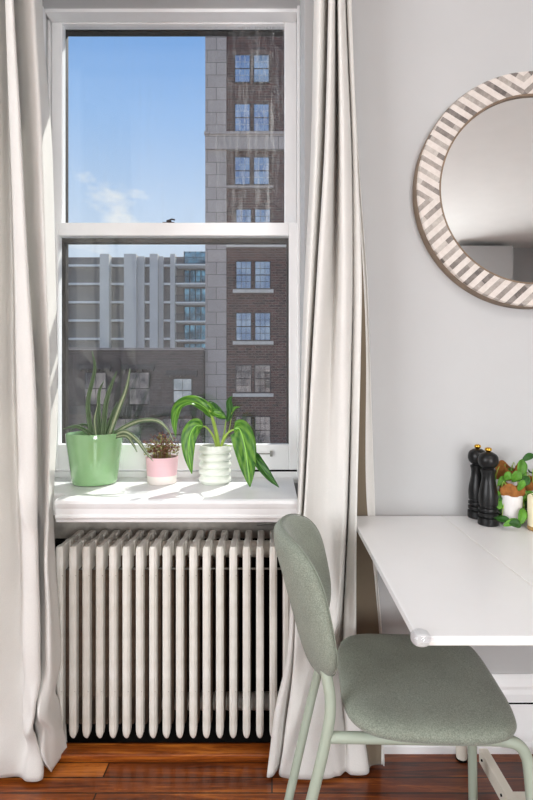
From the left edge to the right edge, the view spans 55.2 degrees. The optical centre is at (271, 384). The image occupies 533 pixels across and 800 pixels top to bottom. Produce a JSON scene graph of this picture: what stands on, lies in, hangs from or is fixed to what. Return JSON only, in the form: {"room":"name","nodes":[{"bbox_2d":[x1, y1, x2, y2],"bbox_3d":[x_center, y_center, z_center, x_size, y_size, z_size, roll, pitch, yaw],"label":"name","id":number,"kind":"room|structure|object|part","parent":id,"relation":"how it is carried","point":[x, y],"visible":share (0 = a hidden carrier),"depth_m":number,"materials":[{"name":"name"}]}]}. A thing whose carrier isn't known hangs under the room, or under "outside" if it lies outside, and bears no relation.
{"room":"dining area","nodes":[
{"label":"dining area","id":0,"kind":"room"},
{"bbox_2d":[54,516,276,537],"bbox_3d":[-0.379,0.793,1.857,0.962,0.734,0.023,0,0,0],"label":"wall","id":1,"kind":"structure","parent":0,"point":[61,529],"depth_m":1.84,"materials":[{"name":"paint"}]},
{"bbox_2d":[55,538,281,691],"bbox_3d":[-0.379,0.855,1.841,0.962,0.600,0.007,0,0,0],"label":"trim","id":2,"kind":"structure","parent":1,"relation":"attached to","point":[58,541],"depth_m":1.84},
{"bbox_2d":[56,522,289,741],"bbox_3d":[-0.313,0.820,1.715,0.758,0.672,0.220,0,0,0],"label":"radiator","id":3,"kind":"object","parent":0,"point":[144,621],"visible":0.83,"depth_m":1.61,"materials":[{"name":"metal"}]},
{"bbox_3d":[-0.313,0.598,1.660,0.758,0.008,0.008,0,0,0],"label":"tie rod","id":4,"kind":"part","parent":3,"relation":"part of","materials":[{"name":"metal"}]},
{"bbox_2d":[0,754,532,799],"bbox_3d":[0.350,1.210,-0.780,6.100,0.100,4.840,0,0,0],"label":"floor","id":5,"kind":"structure","parent":0,"point":[402,776],"depth_m":1.49,"materials":[{"name":"brown wood"}]},
{"bbox_2d":[0,0,66,781],"bbox_3d":[-0.830,-0.101,1.516,0.379,2.503,0.180,0,0,0],"label":"curtain","id":6,"kind":"object","parent":5,"relation":"on","point":[32,737],"visible":1,"depth_m":1.49,"materials":[{"name":"fabric"}]},
{"bbox_2d":[267,0,383,779],"bbox_3d":[0.168,-0.100,1.531,0.361,2.506,0.177,0,0,0],"label":"curtain","id":7,"kind":"object","parent":5,"relation":"on","point":[336,476],"visible":0.88,"depth_m":1.48,"materials":[{"name":"fabric"}]},
{"bbox_2d":[274,514,532,799],"bbox_3d":[0.289,0.751,1.240,0.573,0.824,0.426,0,0,5],"label":"dining chair","id":8,"kind":"object","parent":5,"relation":"on","point":[397,691],"visible":0.99,"depth_m":1.13,"materials":[{"name":"green fabric"}]},
{"bbox_3d":[0.099,0.881,1.429,0.130,0.564,0.053,0,0,5],"label":"leg","id":9,"kind":"part","parent":8,"relation":"part of","materials":[{"name":"green metal"}]},
{"bbox_3d":[0.078,0.500,1.267,0.149,0.316,0.404,0,0,5],"label":"backrest","id":10,"kind":"part","parent":8,"relation":"part of","materials":[{"name":"green fabric"}]},
{"bbox_3d":[0.073,0.881,1.103,0.130,0.564,0.053,0,0,5],"label":"leg","id":11,"kind":"part","parent":8,"relation":"part of","materials":[{"name":"green metal"}]},
{"bbox_3d":[0.298,0.750,1.082,0.362,0.036,0.023,0,0,4],"label":"rail","id":12,"kind":"part","parent":8,"relation":"part of","materials":[{"name":"green metal"}]},
{"bbox_3d":[0.351,0.714,1.235,0.378,0.061,0.426,0,0,4],"label":"seat","id":13,"kind":"part","parent":8,"relation":"part of","materials":[{"name":"green fabric"}]},
{"bbox_3d":[0.535,0.946,1.402,0.075,0.428,0.036,0,0,-16],"label":"leg","id":14,"kind":"part","parent":8,"relation":"part of","materials":[{"name":"green metal"}]},
{"bbox_3d":[0.519,0.946,1.062,0.092,0.429,0.038,0,0,20],"label":"leg","id":15,"kind":"part","parent":8,"relation":"part of","materials":[{"name":"green metal"}]},
{"bbox_2d":[357,516,532,799],"bbox_3d":[0.788,0.781,1.210,1.123,0.758,0.780,0,0,0],"label":"folding table","id":16,"kind":"object","parent":5,"relation":"on","point":[452,580],"visible":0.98,"depth_m":1.13,"materials":[{"name":"white paint"}]},
{"bbox_3d":[0.588,0.790,1.582,0.034,0.728,0.034,0,0,0],"label":"leg","id":17,"kind":"part","parent":16,"relation":"part of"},
{"bbox_2d":[467,444,485,519],"bbox_3d":[0.636,0.297,1.578,0.059,0.227,0.059,0,0,0],"label":"pepper mill","id":18,"kind":"object","parent":16,"relation":"on","point":[475,479],"visible":0.66,"depth_m":1.56,"materials":[{"name":"black paint"}]},
{"bbox_2d":[478,447,498,526],"bbox_3d":[0.636,0.297,1.499,0.059,0.227,0.059,0,0,0],"label":"pepper mill","id":19,"kind":"object","parent":16,"relation":"on","point":[488,460],"visible":1,"depth_m":1.48,"materials":[{"name":"black paint"}]},
{"bbox_2d":[495,460,526,513],"bbox_3d":[0.720,0.322,1.571,0.149,0.176,0.086,0,0,0],"label":"herb pot","id":20,"kind":"object","parent":16,"relation":"on","point":[502,467],"visible":0.22,"depth_m":1.55,"materials":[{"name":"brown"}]},
{"bbox_3d":[0.719,0.347,1.563,0.060,0.126,0.060,0,0,0],"label":"pot","id":21,"kind":"part","parent":20,"relation":"part of","materials":[{"name":"white paper"}]},
{"bbox_2d":[494,453,532,527],"bbox_3d":[0.709,0.305,1.482,0.136,0.210,0.142,0,0,0],"label":"herb pot","id":22,"kind":"object","parent":16,"relation":"on","point":[511,505],"visible":0.87,"depth_m":1.47,"materials":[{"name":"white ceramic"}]},
{"bbox_3d":[0.701,0.365,1.494,0.062,0.091,0.062,0,0,0],"label":"pot","id":23,"kind":"part","parent":22,"relation":"part of","materials":[{"name":"white paper"}]},
{"bbox_2d":[508,468,532,509],"bbox_3d":[0.799,0.333,1.573,0.181,0.154,0.096,0,0,0],"label":"herb pot","id":24,"kind":"object","parent":16,"relation":"on","point":[529,487],"visible":0.14,"depth_m":1.55,"materials":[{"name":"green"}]},
{"bbox_2d":[527,493,532,530],"bbox_3d":[0.765,0.359,1.442,0.080,0.102,0.080,0,0,0],"label":"candle jar","id":25,"kind":"object","parent":16,"relation":"on","point":[529,497],"visible":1,"depth_m":1.44,"materials":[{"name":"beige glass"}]},
{"bbox_2d":[42,0,532,673],"bbox_3d":[0.350,-0.215,1.885,6.100,2.950,0.510,0,0,0],"label":"wall","id":26,"kind":"structure","parent":0,"point":[451,368],"depth_m":1.63,"materials":[{"name":"paint"}]},
{"bbox_2d":[59,742,270,760],"bbox_3d":[-0.354,1.150,1.601,1.016,0.020,0.058,0,0,0],"label":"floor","id":27,"kind":"structure","parent":26,"relation":"attached to","point":[75,751],"depth_m":1.59,"materials":[{"name":"brown wood"}]},
{"bbox_2d":[66,710,270,741],"bbox_3d":[-0.379,1.188,1.738,0.962,0.064,0.213,0,0,0],"label":"trim","id":28,"kind":"structure","parent":26,"relation":"attached to","point":[159,737],"depth_m":1.69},
{"bbox_2d":[42,5,299,479],"bbox_3d":[-0.404,-0.610,1.990,1.016,1.940,0.200,0,0,0],"label":"window","id":29,"kind":"structure","parent":26,"relation":"in","point":[282,459],"depth_m":1.95,"materials":[{"name":"white paint"}]},
{"bbox_3d":[-0.377,-1.003,1.983,0.946,0.850,0.036,0,0,0],"label":"sash","id":30,"kind":"part","parent":29,"relation":"part of","materials":[{"name":"white paint"}]},
{"bbox_3d":[-0.379,-0.146,1.939,0.962,0.932,0.038,0,0,0],"label":"sash","id":31,"kind":"part","parent":29,"relation":"part of","materials":[{"name":"white paint"}]},
{"bbox_2d":[53,478,297,521],"bbox_3d":[-0.392,0.382,1.720,0.939,0.072,0.370,0,0,0],"label":"window sill","id":32,"kind":"structure","parent":26,"relation":"attached to","point":[126,499],"depth_m":1.54,"materials":[{"name":"paint"}]},
{"bbox_2d":[64,351,172,486],"bbox_3d":[-0.545,0.114,1.800,0.408,0.465,0.193,0,0,0],"label":"potted plant","id":33,"kind":"object","parent":32,"relation":"on","point":[94,452],"visible":1,"depth_m":1.75,"materials":[{"name":"green plant"}]},
{"bbox_3d":[-0.625,0.257,1.800,0.193,0.178,0.193,0,0,0],"label":"pot","id":34,"kind":"part","parent":33,"relation":"part of","materials":[{"name":"green ceramic"}]},
{"bbox_2d":[143,431,179,485],"bbox_3d":[-0.390,0.255,1.799,0.130,0.183,0.136,0,0,0],"label":"potted plant","id":35,"kind":"object","parent":32,"relation":"on","point":[162,470],"visible":1,"depth_m":1.76,"materials":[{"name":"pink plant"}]},
{"bbox_3d":[-0.388,0.284,1.800,0.113,0.064,0.113,0,0,0],"label":"pot","id":36,"kind":"part","parent":35,"relation":"part of","materials":[{"name":"pink ceramic"}]},
{"bbox_3d":[-0.388,0.331,1.800,0.103,0.030,0.103,0,0,0],"label":"pot","id":37,"kind":"part","parent":35,"relation":"part of","materials":[{"name":"white ceramic"}]},
{"bbox_2d":[171,395,278,486],"bbox_3d":[-0.146,0.191,1.784,0.376,0.311,0.191,0,0,10],"label":"potted plant","id":38,"kind":"object","parent":32,"relation":"on","point":[214,465],"visible":1,"depth_m":1.74,"materials":[{"name":"green plant"}]},
{"bbox_3d":[-0.214,0.188,1.766,0.077,0.098,0.010,0,0,-43],"label":"stem","id":39,"kind":"part","parent":38,"relation":"part of","materials":[{"name":"green plant"}]},
{"bbox_3d":[-0.204,0.151,1.790,0.056,0.173,0.015,0,0,-31],"label":"stem","id":40,"kind":"part","parent":38,"relation":"part of","materials":[{"name":"green plant"}]},
{"bbox_3d":[-0.201,0.279,1.800,0.115,0.134,0.115,0,0,0],"label":"pot","id":41,"kind":"part","parent":38,"relation":"part of","materials":[{"name":"white ceramic"}]},
{"bbox_3d":[-0.154,0.192,1.761,0.066,0.090,0.066,0,0,0],"label":"stem","id":42,"kind":"part","parent":38,"relation":"part of","materials":[{"name":"green plant"}]},
{"bbox_2d":[384,674,532,753],"bbox_3d":[1.732,1.041,1.616,3.136,0.238,0.028,0,0,0],"label":"baseboard","id":43,"kind":"structure","parent":26,"relation":"attached to","point":[517,688],"depth_m":1.61,"materials":[{"name":"white paint"}]},
{"bbox_2d":[413,71,532,308],"bbox_3d":[0.817,-0.610,1.605,0.737,0.737,0.047,0,0,0],"label":"wall mirror","id":44,"kind":"object","parent":26,"relation":"attached to","point":[473,179],"visible":1,"depth_m":1.59,"materials":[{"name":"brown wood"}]},
{"bbox_2d":[441,97,532,282],"bbox_3d":[0.817,-0.610,1.596,0.589,0.589,0.004,0,0,0],"label":"mirror glass","id":45,"kind":"object","parent":44,"relation":"attached to","point":[487,142],"depth_m":1.59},
{"label":"outside","id":46,"kind":"structure","parent":0,"visible":0},
{"bbox_3d":[-15.000,14.410,74.000,150.000,0.500,132.000,0,0,0],"label":"ground","id":47,"kind":"structure","parent":46,"visible":0},
{"bbox_2d":[68,251,204,347],"bbox_3d":[-23.529,-3.478,87.300,29.490,35.277,17.400,0,0,0],"label":"apartment block","id":48,"kind":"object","parent":47,"relation":"on","point":[130,300],"visible":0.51,"depth_m":80.35,"materials":[{"name":"grey concrete"}]},
{"bbox_3d":[-20.627,-3.038,80.510,1.098,34.395,0.620,0,0,0],"label":"panel","id":49,"kind":"part","parent":48,"relation":"part of","materials":[{"name":"grey concrete"}]},
{"bbox_3d":[-17.451,-3.038,80.510,0.706,34.395,0.620,0,0,0],"label":"panel","id":50,"kind":"part","parent":48,"relation":"part of","materials":[{"name":"grey concrete"}]},
{"bbox_3d":[-12.157,-7.531,78.650,5.530,1.070,0.060,0,0,0],"label":"railing","id":51,"kind":"part","parent":48,"relation":"part of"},
{"bbox_3d":[-12.157,-10.449,78.650,5.530,1.070,0.060,0,0,0],"label":"railing","id":52,"kind":"part","parent":48,"relation":"part of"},
{"bbox_3d":[-12.157,-13.366,78.650,5.530,1.070,0.060,0,0,0],"label":"railing","id":53,"kind":"part","parent":48,"relation":"part of","materials":[{"name":"grey glass"}]},
{"bbox_3d":[-12.157,-16.284,78.650,5.530,1.070,0.060,0,0,0],"label":"railing","id":54,"kind":"part","parent":48,"relation":"part of","materials":[{"name":"grey glass"}]},
{"bbox_3d":[-12.157,-19.202,78.650,5.530,1.070,0.060,0,0,0],"label":"railing","id":55,"kind":"part","parent":48,"relation":"part of","materials":[{"name":"glass"}]},
{"bbox_3d":[-12.078,-20.004,80.650,3.451,1.733,0.100,0,0,0],"label":"penthouse glass","id":56,"kind":"part","parent":48,"relation":"part of","materials":[{"name":"blue glass"}]},
{"bbox_3d":[-12.118,-5.313,80.745,3.529,2.430,0.090,0,0,0],"label":"balcony door","id":57,"kind":"part","parent":48,"relation":"part of","materials":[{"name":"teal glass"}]},
{"bbox_3d":[-12.118,-8.231,80.745,3.529,2.430,0.090,0,0,0],"label":"balcony door","id":58,"kind":"part","parent":48,"relation":"part of","materials":[{"name":"teal glass"}]},
{"bbox_3d":[-12.118,-11.149,80.745,3.529,2.430,0.090,0,0,0],"label":"balcony door","id":59,"kind":"part","parent":48,"relation":"part of","materials":[{"name":"teal glass"}]},
{"bbox_3d":[-12.118,-14.066,80.745,3.529,2.430,0.090,0,0,0],"label":"balcony door","id":60,"kind":"part","parent":48,"relation":"part of","materials":[{"name":"teal glass"}]},
{"bbox_3d":[-12.118,-16.984,80.745,3.529,2.430,0.090,0,0,0],"label":"balcony door","id":61,"kind":"part","parent":48,"relation":"part of","materials":[{"name":"teal glass"}]},
{"bbox_2d":[68,348,204,442],"bbox_3d":[-14.131,5.933,35.725,19.837,16.455,9.350,0,0,0],"label":"building","id":62,"kind":"structure","parent":47,"relation":"on","point":[159,377],"depth_m":31.40,"materials":[{"name":"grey brick"}]},
{"bbox_3d":[-10.836,0.215,31.343,1.231,1.909,0.014,0,0,0],"label":"pane","id":63,"kind":"part","parent":62,"relation":"part of","materials":[{"name":"grey glass"}]},
{"bbox_3d":[-8.989,3.048,31.343,1.724,1.909,0.014,0,0,0],"label":"pane","id":64,"kind":"part","parent":62,"relation":"part of","materials":[{"name":"grey glass"}]},
{"bbox_3d":[-14.116,1.543,31.274,19.767,0.500,0.249,0,0,0],"label":"cornice","id":65,"kind":"part","parent":62,"relation":"part of","materials":[{"name":"grey concrete"}]},
{"bbox_3d":[-8.158,0.215,31.343,1.170,1.909,0.014,0,0,0],"label":"pane","id":66,"kind":"part","parent":62,"relation":"part of","materials":[{"name":"grey glass"}]},
{"bbox_3d":[-5.664,3.048,31.343,1.970,1.909,0.014,0,0,0],"label":"pane","id":67,"kind":"part","parent":62,"relation":"part of","materials":[{"name":"grey glass"}]},
{"bbox_3d":[-5.495,0.339,31.343,1.078,1.416,0.014,0,0,0],"label":"pane","id":68,"kind":"part","parent":62,"relation":"part of","materials":[{"name":"clear glass"}]},
{"bbox_2d":[204,37,285,442],"bbox_3d":[5.389,-6.534,38.850,19.222,41.389,14.300,0,0,0],"label":"tower building","id":69,"kind":"structure","parent":47,"relation":"on","point":[245,285],"depth_m":31.94,"materials":[{"name":"brick"}]},
{"bbox_3d":[-1.851,-13.413,31.943,0.891,1.660,0.014,0,0,0],"label":"pane","id":70,"kind":"part","parent":69,"relation":"part of","materials":[{"name":"blue glass"}]},
{"bbox_3d":[-1.851,-16.739,31.943,0.891,1.660,0.014,0,0,0],"label":"pane","id":71,"kind":"part","parent":69,"relation":"part of","materials":[{"name":"blue glass"}]},
{"bbox_3d":[-1.851,-19.813,31.943,0.891,1.660,0.014,0,0,0],"label":"pane","id":72,"kind":"part","parent":69,"relation":"part of","materials":[{"name":"blue glass"}]},
{"bbox_3d":[-1.776,2.838,31.943,0.891,1.660,0.014,0,0,0],"label":"pane","id":73,"kind":"part","parent":69,"relation":"part of","materials":[{"name":"grey glass"}]},
{"bbox_3d":[-1.776,-0.394,31.943,0.891,1.660,0.014,0,0,0],"label":"pane","id":74,"kind":"part","parent":69,"relation":"part of","materials":[{"name":"grey glass"}]},
{"bbox_3d":[-1.776,-3.656,31.943,0.891,1.660,0.014,0,0,0],"label":"pane","id":75,"kind":"part","parent":69,"relation":"part of","materials":[{"name":"blue glass"}]},
{"bbox_3d":[-1.776,-6.888,31.943,0.891,1.660,0.014,0,0,0],"label":"pane","id":76,"kind":"part","parent":69,"relation":"part of","materials":[{"name":"blue glass"}]},
{"bbox_3d":[-1.776,-10.150,31.943,0.891,1.660,0.014,0,0,0],"label":"pane","id":77,"kind":"part","parent":69,"relation":"part of","materials":[{"name":"blue glass"}]},
{"bbox_3d":[-1.380,-12.403,31.950,2.949,0.160,0.099,0,0,0],"label":"window sill","id":78,"kind":"part","parent":69,"relation":"part of","materials":[{"name":"stone"}]},
{"bbox_3d":[-1.177,0.631,31.899,2.541,0.210,0.199,0,0,0],"label":"window sill","id":79,"kind":"part","parent":69,"relation":"part of","materials":[{"name":"stone"}]},
{"bbox_3d":[-1.177,-2.631,31.899,2.541,0.210,0.199,0,0,0],"label":"window sill","id":80,"kind":"part","parent":69,"relation":"part of","materials":[{"name":"stone"}]},
{"bbox_3d":[-1.177,-5.863,31.899,2.541,0.210,0.199,0,0,0],"label":"window sill","id":81,"kind":"part","parent":69,"relation":"part of","materials":[{"name":"stone"}]},
{"bbox_3d":[-0.665,-13.413,31.943,0.904,1.660,0.014,0,0,0],"label":"pane","id":82,"kind":"part","parent":69,"relation":"part of","materials":[{"name":"blue glass"}]},
{"bbox_3d":[-0.665,-16.739,31.943,0.904,1.660,0.014,0,0,0],"label":"pane","id":83,"kind":"part","parent":69,"relation":"part of","materials":[{"name":"blue glass"}]},
{"bbox_3d":[-0.665,-19.813,31.943,0.904,1.660,0.014,0,0,0],"label":"pane","id":84,"kind":"part","parent":69,"relation":"part of","materials":[{"name":"clear glass"}]},
{"bbox_3d":[-0.590,2.838,31.943,0.904,1.660,0.014,0,0,0],"label":"pane","id":85,"kind":"part","parent":69,"relation":"part of","materials":[{"name":"grey glass"}]},
{"bbox_3d":[-0.590,-0.394,31.943,0.904,1.660,0.014,0,0,0],"label":"pane","id":86,"kind":"part","parent":69,"relation":"part of","materials":[{"name":"grey glass"}]},
{"bbox_3d":[-0.590,-3.656,31.943,0.904,1.660,0.014,0,0,0],"label":"pane","id":87,"kind":"part","parent":69,"relation":"part of","materials":[{"name":"blue glass"}]},
{"bbox_3d":[-0.590,-6.888,31.943,0.904,1.660,0.014,0,0,0],"label":"pane","id":88,"kind":"part","parent":69,"relation":"part of","materials":[{"name":"blue glass"}]},
{"bbox_3d":[-0.590,-10.150,31.943,0.904,1.660,0.014,0,0,0],"label":"pane","id":89,"kind":"part","parent":69,"relation":"part of","materials":[{"name":"blue glass"}]}
]}

